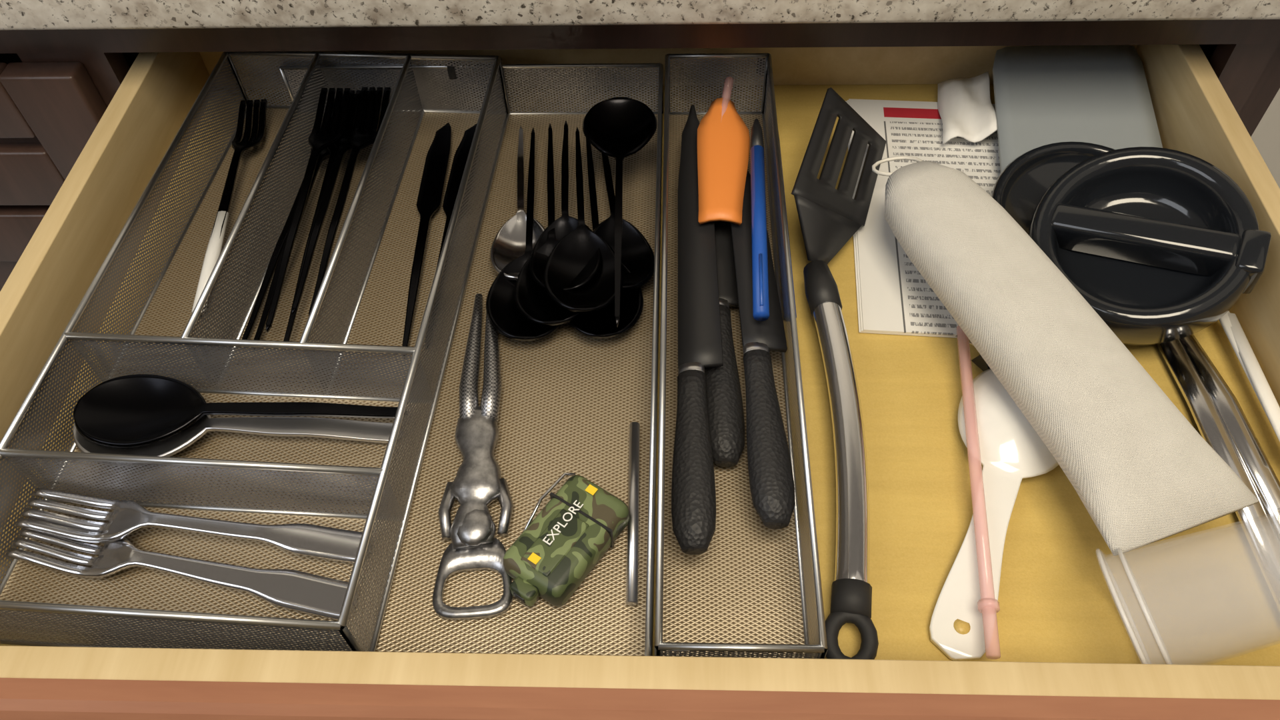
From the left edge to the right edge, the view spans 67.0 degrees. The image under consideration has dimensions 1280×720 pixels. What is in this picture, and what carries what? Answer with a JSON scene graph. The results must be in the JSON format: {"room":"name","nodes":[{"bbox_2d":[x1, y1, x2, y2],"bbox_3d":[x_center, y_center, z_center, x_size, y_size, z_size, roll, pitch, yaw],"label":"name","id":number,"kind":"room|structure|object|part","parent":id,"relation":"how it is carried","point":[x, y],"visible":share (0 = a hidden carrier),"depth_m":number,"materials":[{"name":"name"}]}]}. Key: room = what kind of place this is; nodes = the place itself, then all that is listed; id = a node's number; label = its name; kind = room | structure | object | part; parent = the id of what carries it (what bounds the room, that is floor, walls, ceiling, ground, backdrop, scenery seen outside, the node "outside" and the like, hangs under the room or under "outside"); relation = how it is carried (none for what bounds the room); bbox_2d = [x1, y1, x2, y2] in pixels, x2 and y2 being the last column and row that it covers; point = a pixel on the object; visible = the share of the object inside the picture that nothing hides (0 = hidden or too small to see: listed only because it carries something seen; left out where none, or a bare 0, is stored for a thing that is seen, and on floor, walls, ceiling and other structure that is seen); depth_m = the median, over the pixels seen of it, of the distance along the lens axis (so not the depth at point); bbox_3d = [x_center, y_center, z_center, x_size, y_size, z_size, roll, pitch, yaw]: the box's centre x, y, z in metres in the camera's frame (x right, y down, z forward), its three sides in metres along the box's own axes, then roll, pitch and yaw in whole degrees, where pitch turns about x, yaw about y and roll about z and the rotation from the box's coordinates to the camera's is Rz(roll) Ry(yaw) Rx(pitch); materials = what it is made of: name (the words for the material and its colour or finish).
{"room":"kitchen","nodes":[
{"label":"kitchen","id":0,"kind":"room"},
{"bbox_2d":[1250,88,1279,188],"bbox_3d":[-0.166,-0.947,0.783,4.800,2.500,0.040,0,52,2],"label":"wall","id":1,"kind":"structure","parent":0,"point":[1266,137],"depth_m":1.48,"materials":[{"name":"white paint"}]},
{"bbox_3d":[-0.178,1.178,0.724,4.800,0.020,3.423,0,52,2],"label":"floor","id":2,"kind":"structure","parent":0,"visible":0},
{"bbox_2d":[0,19,1279,291],"bbox_3d":[-0.542,-0.181,1.195,2.025,0.928,0.600,0,52,2],"label":"base cabinet","id":3,"kind":"object","parent":2,"relation":"on","point":[57,87],"visible":0.21,"depth_m":0.67,"materials":[{"name":"brown wood"}]},
{"bbox_3d":[-0.648,-0.191,0.716,0.390,0.055,0.020,0,52,2],"label":"neighbour rail","id":4,"kind":"part","parent":3,"relation":"part of","materials":[{"name":"brown wood"}]},
{"bbox_3d":[-0.644,-0.109,0.821,0.390,0.055,0.020,0,52,2],"label":"neighbour rail","id":5,"kind":"part","parent":3,"relation":"part of","materials":[{"name":"brown wood"}]},
{"bbox_3d":[-0.646,-0.149,0.769,0.390,0.055,0.020,0,52,2],"label":"neighbour rail","id":6,"kind":"part","parent":3,"relation":"part of","materials":[{"name":"brown wood"}]},
{"bbox_2d":[0,51,663,655],"bbox_3d":[-0.165,-0.033,0.602,0.353,0.056,0.467,0,52,2],"label":"tray","id":7,"kind":"object","parent":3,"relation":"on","point":[570,400],"visible":0.57,"depth_m":0.58,"materials":[{"name":"silver metal"}]},
{"bbox_2d":[5,518,357,620],"bbox_3d":[-0.241,0.111,0.512,0.190,0.012,0.026,8,53,8],"label":"fork","id":8,"kind":"object","parent":7,"relation":"in","point":[297,591],"visible":0.98,"depth_m":0.51,"materials":[{"name":"silver metal"}]},
{"bbox_2d":[15,487,371,563],"bbox_3d":[-0.239,0.091,0.522,0.190,0.012,0.026,5,52,5],"label":"fork","id":9,"kind":"object","parent":7,"relation":"in","point":[127,517],"visible":0.93,"depth_m":0.52,"materials":[{"name":"silver metal"}]},
{"bbox_2d":[191,99,267,317],"bbox_3d":[-0.292,-0.114,0.686,0.022,0.013,0.208,-3,53,-1],"label":"fork","id":10,"kind":"object","parent":7,"relation":"in","point":[214,249],"visible":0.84,"depth_m":0.70,"materials":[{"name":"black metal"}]},
{"bbox_2d":[72,414,403,466],"bbox_3d":[-0.234,0.040,0.565,0.190,0.015,0.055,0,52,2],"label":"serving spoon","id":11,"kind":"object","parent":7,"relation":"in","point":[351,430],"visible":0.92,"depth_m":0.56,"materials":[{"name":"silver metal"}]},
{"bbox_2d":[73,374,407,447],"bbox_3d":[-0.231,0.029,0.562,0.192,0.014,0.052,-1,52,2],"label":"serving spoon","id":12,"kind":"object","parent":11,"relation":"on","point":[131,411],"visible":0.99,"depth_m":0.56,"materials":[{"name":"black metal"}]},
{"bbox_2d":[242,101,341,339],"bbox_3d":[-0.239,-0.103,0.675,0.024,0.018,0.227,4,52,5],"label":"fork","id":13,"kind":"object","parent":7,"relation":"in","point":[271,269],"visible":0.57,"depth_m":0.64,"materials":[{"name":"black metal"}]},
{"bbox_2d":[253,98,342,349],"bbox_3d":[-0.234,-0.103,0.670,0.024,0.018,0.232,2,52,4],"label":"fork","id":14,"kind":"object","parent":7,"relation":"in","point":[325,153],"visible":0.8,"depth_m":0.63,"materials":[{"name":"black metal"}]},
{"bbox_2d":[266,88,351,332],"bbox_3d":[-0.229,-0.110,0.659,0.024,0.019,0.222,0,52,2],"label":"fork","id":15,"kind":"object","parent":7,"relation":"in","point":[318,142],"visible":1,"depth_m":0.69,"materials":[{"name":"black metal"}]},
{"bbox_2d":[283,93,355,350],"bbox_3d":[-0.220,-0.104,0.666,0.024,0.020,0.235,0,52,2],"label":"fork","id":16,"kind":"object","parent":7,"relation":"in","point":[333,151],"visible":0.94,"depth_m":0.66,"materials":[{"name":"black metal"}]},
{"bbox_2d":[292,90,376,313],"bbox_3d":[-0.214,-0.116,0.671,0.024,0.014,0.208,1,54,4],"label":"fork","id":17,"kind":"object","parent":7,"relation":"in","point":[343,146],"visible":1,"depth_m":0.67,"materials":[{"name":"black metal"}]},
{"bbox_2d":[308,86,391,315],"bbox_3d":[-0.203,-0.115,0.666,0.024,0.013,0.215,1,54,3],"label":"fork","id":18,"kind":"object","parent":7,"relation":"in","point":[358,140],"visible":0.87,"depth_m":0.69,"materials":[{"name":"black metal"}]},
{"bbox_2d":[402,122,451,358],"bbox_3d":[-0.148,-0.091,0.670,0.017,0.006,0.227,-2,53,1],"label":"knife","id":19,"kind":"object","parent":7,"relation":"in","point":[431,192],"visible":0.92,"depth_m":0.69,"materials":[{"name":"black metal"}]},
{"bbox_2d":[424,123,479,349],"bbox_3d":[-0.130,-0.094,0.669,0.017,0.006,0.218,0,52,2],"label":"knife","id":20,"kind":"object","parent":7,"relation":"in","point":[460,159],"visible":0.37,"depth_m":0.69,"materials":[{"name":"black metal"}]},
{"bbox_2d":[432,293,513,619],"bbox_3d":[-0.094,0.043,0.564,0.042,0.015,0.222,-4,52,-1],"label":"bottle opener","id":21,"kind":"object","parent":7,"relation":"in","point":[478,482],"visible":1,"depth_m":0.54,"materials":[{"name":"grey metal"}]},
{"bbox_3d":[-0.088,0.115,0.513,0.042,0.003,0.046,-4,52,-1],"label":"plate","id":22,"kind":"part","parent":21,"relation":"part of","materials":[{"name":"grey metal"}]},
{"bbox_2d":[490,125,545,280],"bbox_3d":[-0.084,-0.115,0.683,0.043,0.014,0.165,-5,53,-2],"label":"tablespoon","id":23,"kind":"object","parent":7,"relation":"in","point":[509,244],"visible":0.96,"depth_m":0.66,"materials":[{"name":"silver metal"}]},
{"bbox_2d":[486,127,561,341],"bbox_3d":[-0.086,-0.090,0.662,0.053,0.014,0.204,-10,52,-6],"label":"tablespoon","id":24,"kind":"object","parent":7,"relation":"in","point":[503,313],"visible":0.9,"depth_m":0.62,"materials":[{"name":"black metal"}]},
{"bbox_2d":[514,123,581,325],"bbox_3d":[-0.070,-0.095,0.657,0.051,0.014,0.194,-11,53,-7],"label":"tablespoon","id":25,"kind":"object","parent":24,"relation":"on","point":[533,302],"visible":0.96,"depth_m":0.62,"materials":[{"name":"black metal"}]},
{"bbox_2d":[529,120,602,290],"bbox_3d":[-0.059,-0.106,0.660,0.048,0.014,0.168,-11,52,-6],"label":"tablespoon","id":26,"kind":"object","parent":25,"relation":"on","point":[565,225],"visible":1,"depth_m":0.64,"materials":[{"name":"black metal"}]},
{"bbox_2d":[543,127,623,312],"bbox_3d":[-0.049,-0.095,0.646,0.051,0.014,0.175,-12,53,-7],"label":"tablespoon","id":27,"kind":"object","parent":26,"relation":"on","point":[571,254],"visible":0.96,"depth_m":0.62,"materials":[{"name":"black metal"}]},
{"bbox_2d":[502,472,629,606],"bbox_3d":[-0.043,0.096,0.515,0.047,0.022,0.076,28,58,22],"label":"pouch","id":28,"kind":"object","parent":7,"relation":"in","point":[555,553],"visible":1,"depth_m":0.51,"materials":[{"name":"fabric"}]},
{"bbox_2d":[568,138,643,338],"bbox_3d":[-0.041,-0.094,0.664,0.053,0.014,0.212,-12,53,-7],"label":"tablespoon","id":29,"kind":"object","parent":7,"relation":"in","point":[601,324],"visible":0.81,"depth_m":0.61,"materials":[{"name":"black metal"}]},
{"bbox_2d":[582,97,656,326],"bbox_3d":[-0.025,-0.102,0.628,0.052,0.014,0.206,5,52,6],"label":"soup spoon","id":30,"kind":"object","parent":7,"relation":"in","point":[618,128],"visible":1,"depth_m":0.67,"materials":[{"name":"black metal"}]},
{"bbox_2d":[592,152,654,289],"bbox_3d":[-0.028,-0.103,0.664,0.047,0.014,0.158,-15,53,-9],"label":"tablespoon","id":31,"kind":"object","parent":7,"relation":"in","point":[637,255],"visible":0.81,"depth_m":0.65,"materials":[{"name":"black metal"}]},
{"bbox_2d":[626,422,639,605],"bbox_3d":[-0.004,0.082,0.534,0.006,0.006,0.112,-1,52,2],"label":"metal rod","id":32,"kind":"object","parent":7,"relation":"in","point":[633,492],"visible":1,"depth_m":0.53,"materials":[{"name":"silver metal"}]},
{"bbox_2d":[0,44,1279,719],"bbox_3d":[0.012,-0.098,0.669,0.806,0.116,0.733,0,52,2],"label":"drawer","id":33,"kind":"object","parent":3,"relation":"on","point":[1068,651],"visible":0.22,"depth_m":0.52,"materials":[{"name":"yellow wood"}]},
{"bbox_2d":[0,0,1279,29],"bbox_3d":[-0.552,-0.485,0.820,2.070,0.038,0.662,0,52,2],"label":"countertop","id":34,"kind":"structure","parent":3,"relation":"on","point":[15,15],"depth_m":0.60,"materials":[{"name":"stone"}]},
{"bbox_3d":[-0.561,-0.240,0.681,2.025,0.044,0.020,0,52,2],"label":"cabinet rail","id":35,"kind":"part","parent":3,"relation":"part of","materials":[{"name":"brown wood"}]},
{"bbox_2d":[654,53,827,658],"bbox_3d":[0.052,-0.031,0.591,0.078,0.055,0.460,0,52,2],"label":"tray","id":36,"kind":"object","parent":3,"relation":"on","point":[745,596],"visible":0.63,"depth_m":0.52,"materials":[{"name":"silver metal"}]},
{"bbox_2d":[671,97,749,554],"bbox_3d":[0.048,-0.049,0.601,0.051,0.023,0.368,1,52,3],"label":"paring knife","id":37,"kind":"object","parent":36,"relation":"in","point":[693,493],"depth_m":0.60,"materials":[{"name":"black plastic"}]},
{"bbox_3d":[0.057,-0.138,0.662,0.037,0.007,0.120,2,54,3],"label":"blade guard","id":38,"kind":"part","parent":37,"relation":"part of","materials":[{"name":"orange plastic"}]},
{"bbox_2d":[720,76,733,122],"bbox_3d":[0.058,-0.169,0.684,0.006,0.012,0.090,7,53,7],"label":"straw","id":39,"kind":"object","parent":37,"relation":"on","point":[729,81],"visible":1,"depth_m":0.70,"materials":[{"name":"pink plastic"}]},
{"bbox_2d":[704,220,744,467],"bbox_3d":[0.053,-0.031,0.609,0.028,0.019,0.224,1,52,2],"label":"paring knife","id":40,"kind":"object","parent":36,"relation":"in","point":[725,413],"visible":0.56,"depth_m":0.56,"materials":[{"name":"black plastic"}]},
{"bbox_2d":[730,170,795,529],"bbox_3d":[0.073,-0.031,0.587,0.028,0.020,0.293,-1,52,2],"label":"paring knife","id":41,"kind":"object","parent":36,"relation":"in","point":[771,476],"visible":0.88,"depth_m":0.54,"materials":[{"name":"black plastic"}]},
{"bbox_2d":[750,118,769,321],"bbox_3d":[0.077,-0.098,0.624,0.010,0.011,0.180,2,53,3],"label":"ballpoint pen","id":42,"kind":"object","parent":41,"relation":"on","point":[761,304],"visible":1,"depth_m":0.61,"materials":[{"name":"blue plastic"}]},
{"bbox_2d":[768,110,796,321],"bbox_3d":[0.099,-0.112,0.686,0.008,0.009,0.212,0,52,2],"label":"ballpoint pen","id":43,"kind":"object","parent":3,"relation":"on","point":[770,110],"visible":0.17,"depth_m":0.67,"materials":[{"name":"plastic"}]},
{"bbox_2d":[791,87,885,659],"bbox_3d":[0.115,-0.022,0.577,0.066,0.066,0.405,7,53,7],"label":"slotted spatula","id":44,"kind":"object","parent":3,"relation":"on","point":[829,217],"visible":0.96,"depth_m":0.59,"materials":[{"name":"black plastic"}]},
{"bbox_2d":[846,98,1000,337],"bbox_3d":[0.217,-0.107,0.682,0.134,0.003,0.236,3,52,4],"label":"booklet","id":45,"kind":"object","parent":3,"relation":"on","point":[893,297],"visible":0.33,"depth_m":0.67,"materials":[{"name":"white paper"}]},
{"bbox_2d":[937,71,997,143],"bbox_3d":[0.246,-0.191,0.730,0.037,0.021,0.077,5,52,6],"label":"paper napkin","id":46,"kind":"object","parent":45,"relation":"on","point":[966,110],"visible":1,"depth_m":0.73,"materials":[{"name":"white paper"}]},
{"bbox_2d":[955,335,989,371],"bbox_3d":[0.213,-0.009,0.597,0.024,0.011,0.034,-28,56,-19],"label":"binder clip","id":47,"kind":"object","parent":3,"relation":"attached to","point":[979,361],"visible":0.27,"depth_m":0.59,"materials":[{"name":"black metal"}]},
{"bbox_2d":[928,368,1058,660],"bbox_3d":[0.195,0.073,0.527,0.065,0.022,0.193,19,56,16],"label":"paddle","id":48,"kind":"object","parent":3,"relation":"on","point":[1011,450],"visible":0.77,"depth_m":0.53,"materials":[{"name":"white plastic"}]},
{"bbox_2d":[956,325,1000,659],"bbox_3d":[0.184,0.061,0.529,0.010,0.010,0.209,5,52,6],"label":"straw","id":49,"kind":"object","parent":48,"relation":"on","point":[987,605],"visible":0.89,"depth_m":0.51,"materials":[{"name":"pink plastic"}]},
{"bbox_2d":[872,156,1259,555],"bbox_3d":[0.218,-0.031,0.563,0.086,0.042,0.305,-17,53,-11],"label":"pouch","id":50,"kind":"object","parent":3,"relation":"in","point":[1144,475],"visible":1,"depth_m":0.52,"materials":[{"name":"white fabric"}]},
{"bbox_2d":[992,44,1162,173],"bbox_3d":[0.312,-0.151,0.689,0.123,0.040,0.193,0,52,2],"label":"cutting board","id":51,"kind":"object","parent":3,"relation":"on","point":[1045,95],"visible":0.55,"depth_m":0.71,"materials":[{"name":"grey plastic"}]},
{"bbox_2d":[991,141,1271,345],"bbox_3d":[0.299,-0.085,0.609,0.125,0.084,0.175,-9,52,-5],"label":"press","id":52,"kind":"object","parent":3,"relation":"on","point":[1161,243],"visible":0.88,"depth_m":0.59,"materials":[{"name":"black plastic"}]},
{"bbox_2d":[1096,508,1279,664],"bbox_3d":[0.264,0.107,0.450,0.102,0.093,0.067,-9,52,-5],"label":"plastic container","id":53,"kind":"object","parent":3,"relation":"on","point":[1125,613],"visible":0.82,"depth_m":0.44,"materials":[{"name":"white plastic"}]},
{"bbox_2d":[1156,334,1279,612],"bbox_3d":[0.336,0.037,0.560,0.033,0.011,0.249,-2,52,0],"label":"tongs","id":54,"kind":"object","parent":3,"relation":"on","point":[1219,417],"visible":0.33,"depth_m":0.55,"materials":[{"name":"silver metal"}]},
{"bbox_3d":[0.339,0.040,0.558,0.041,0.011,0.242,0,52,2],"label":"arm","id":55,"kind":"part","parent":54,"relation":"part of","materials":[{"name":"silver metal"}]},
{"bbox_2d":[1218,310,1279,441],"bbox_3d":[0.363,0.010,0.570,0.009,0.004,0.155,-1,52,1],"label":"straw","id":56,"kind":"object","parent":3,"relation":"on","point":[1225,321],"visible":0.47,"depth_m":0.59,"materials":[{"name":"white plastic"}]},
{"bbox_2d":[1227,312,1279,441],"bbox_3d":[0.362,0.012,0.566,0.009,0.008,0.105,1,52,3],"label":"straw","id":57,"kind":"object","parent":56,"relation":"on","point":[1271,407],"visible":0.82,"depth_m":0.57,"materials":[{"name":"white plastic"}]}
]}

